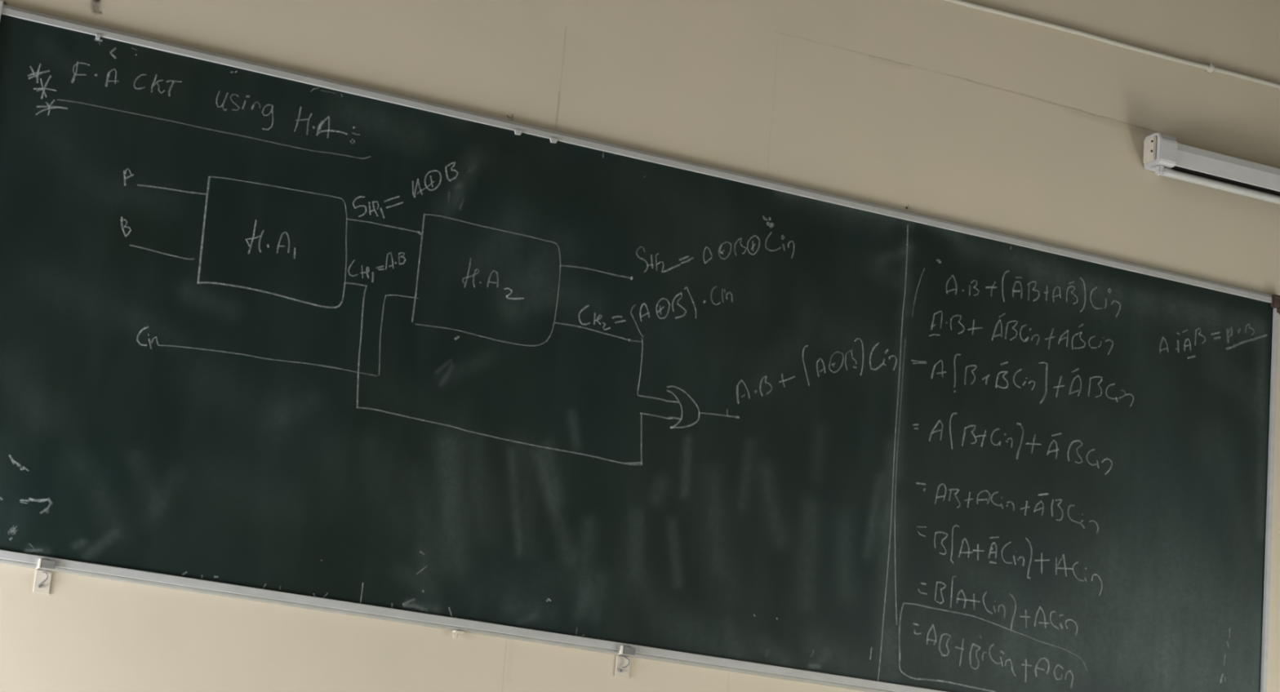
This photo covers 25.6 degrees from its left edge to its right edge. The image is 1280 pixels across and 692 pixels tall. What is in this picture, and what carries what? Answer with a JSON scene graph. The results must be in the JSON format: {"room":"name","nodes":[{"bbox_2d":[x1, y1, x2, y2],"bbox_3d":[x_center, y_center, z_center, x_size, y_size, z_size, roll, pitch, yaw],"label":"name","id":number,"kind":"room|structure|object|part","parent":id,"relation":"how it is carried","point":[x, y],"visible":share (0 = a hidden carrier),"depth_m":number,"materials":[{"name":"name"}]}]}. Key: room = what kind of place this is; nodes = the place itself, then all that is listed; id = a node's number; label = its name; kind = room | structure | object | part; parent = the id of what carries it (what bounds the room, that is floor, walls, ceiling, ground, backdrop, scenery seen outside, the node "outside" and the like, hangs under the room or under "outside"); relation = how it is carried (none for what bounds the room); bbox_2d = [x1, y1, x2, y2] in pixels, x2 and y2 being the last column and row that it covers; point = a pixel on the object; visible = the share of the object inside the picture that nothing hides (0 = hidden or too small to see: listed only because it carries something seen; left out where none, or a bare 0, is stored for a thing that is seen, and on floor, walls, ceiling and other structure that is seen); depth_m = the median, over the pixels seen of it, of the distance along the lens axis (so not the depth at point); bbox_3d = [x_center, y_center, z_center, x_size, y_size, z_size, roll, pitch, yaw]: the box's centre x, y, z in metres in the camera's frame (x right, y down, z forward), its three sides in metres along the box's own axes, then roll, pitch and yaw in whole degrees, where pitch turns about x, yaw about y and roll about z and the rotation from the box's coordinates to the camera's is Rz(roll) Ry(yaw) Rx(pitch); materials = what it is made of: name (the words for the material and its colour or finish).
{"room":"classroom","nodes":[
{"label":"classroom","id":0,"kind":"room"},
{"bbox_2d":[0,0,1279,691],"bbox_3d":[-0.273,0.300,6.827,6.670,4.500,0.201,11,-15,-24],"label":"wall","id":1,"kind":"structure","parent":0,"point":[942,109],"depth_m":7.17,"materials":[{"name":"beige paint"}]},
{"bbox_2d":[32,558,56,594],"bbox_3d":[-1.299,0.502,6.154,0.037,0.072,0.030,11,-15,-24],"label":"wall bracket","id":2,"kind":"object","parent":1,"relation":"attached to","point":[42,579],"visible":1,"depth_m":6.16,"materials":[{"name":"grey metal"}]},
{"bbox_3d":[-1.305,0.515,6.163,0.036,0.050,0.004,11,-15,-24],"label":"plate","id":3,"kind":"part","parent":2,"relation":"part of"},
{"bbox_2d":[452,630,464,639],"bbox_3d":[-0.422,0.671,6.555,0.024,0.019,0.020,11,-15,-24],"label":"wall bracket","id":4,"kind":"object","parent":1,"relation":"attached to","point":[454,631],"visible":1,"depth_m":6.55,"materials":[{"name":"white plastic"}]},
{"bbox_2d":[614,645,635,678],"bbox_3d":[-0.035,0.752,6.723,0.037,0.072,0.030,11,-15,-24],"label":"wall bracket","id":5,"kind":"object","parent":1,"relation":"attached to","point":[622,666],"visible":1,"depth_m":6.73,"materials":[{"name":"grey metal"}]},
{"bbox_3d":[-0.041,0.765,6.732,0.036,0.050,0.004,11,-15,-24],"label":"plate","id":6,"kind":"part","parent":5,"relation":"part of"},
{"bbox_2d":[0,0,1279,691],"bbox_3d":[0.105,0.148,6.916,3.596,1.254,0.024,11,-15,-24],"label":"chalkboard","id":7,"kind":"object","parent":1,"relation":"attached to","point":[268,334],"visible":1,"depth_m":6.81,"materials":[{"name":"green paint"}]},
{"bbox_3d":[-1.498,-0.172,6.197,0.024,1.245,0.022,11,-15,-24],"label":"frame rail","id":8,"kind":"part","parent":7,"relation":"part of","materials":[{"name":"metal"}]},
{"bbox_3d":[0.051,0.738,6.773,3.592,0.020,0.020,11,-15,-24],"label":"frame rail","id":9,"kind":"part","parent":7,"relation":"part of","materials":[{"name":"metal"}]},
{"bbox_3d":[0.146,-0.446,7.059,3.574,0.028,0.017,11,-15,-24],"label":"frame rail","id":10,"kind":"part","parent":7,"relation":"part of","materials":[{"name":"metal"}]},
{"bbox_3d":[1.703,0.481,7.633,0.024,1.204,0.020,11,-15,-24],"label":"frame rail","id":11,"kind":"part","parent":7,"relation":"part of","materials":[{"name":"metal"}]},
{"bbox_2d":[943,0,1279,88],"bbox_3d":[0.730,-0.939,7.444,4.400,0.031,0.018,11,-15,-24],"label":"conduit pipe","id":12,"kind":"object","parent":1,"relation":"attached to","point":[1210,68],"visible":1,"depth_m":7.70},
{"bbox_2d":[1142,133,1279,204],"bbox_3d":[1.931,-0.414,7.893,1.231,0.116,0.078,11,-15,-24],"label":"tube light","id":13,"kind":"object","parent":1,"relation":"attached to","point":[1162,154],"visible":1,"depth_m":7.69,"materials":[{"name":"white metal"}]}
]}

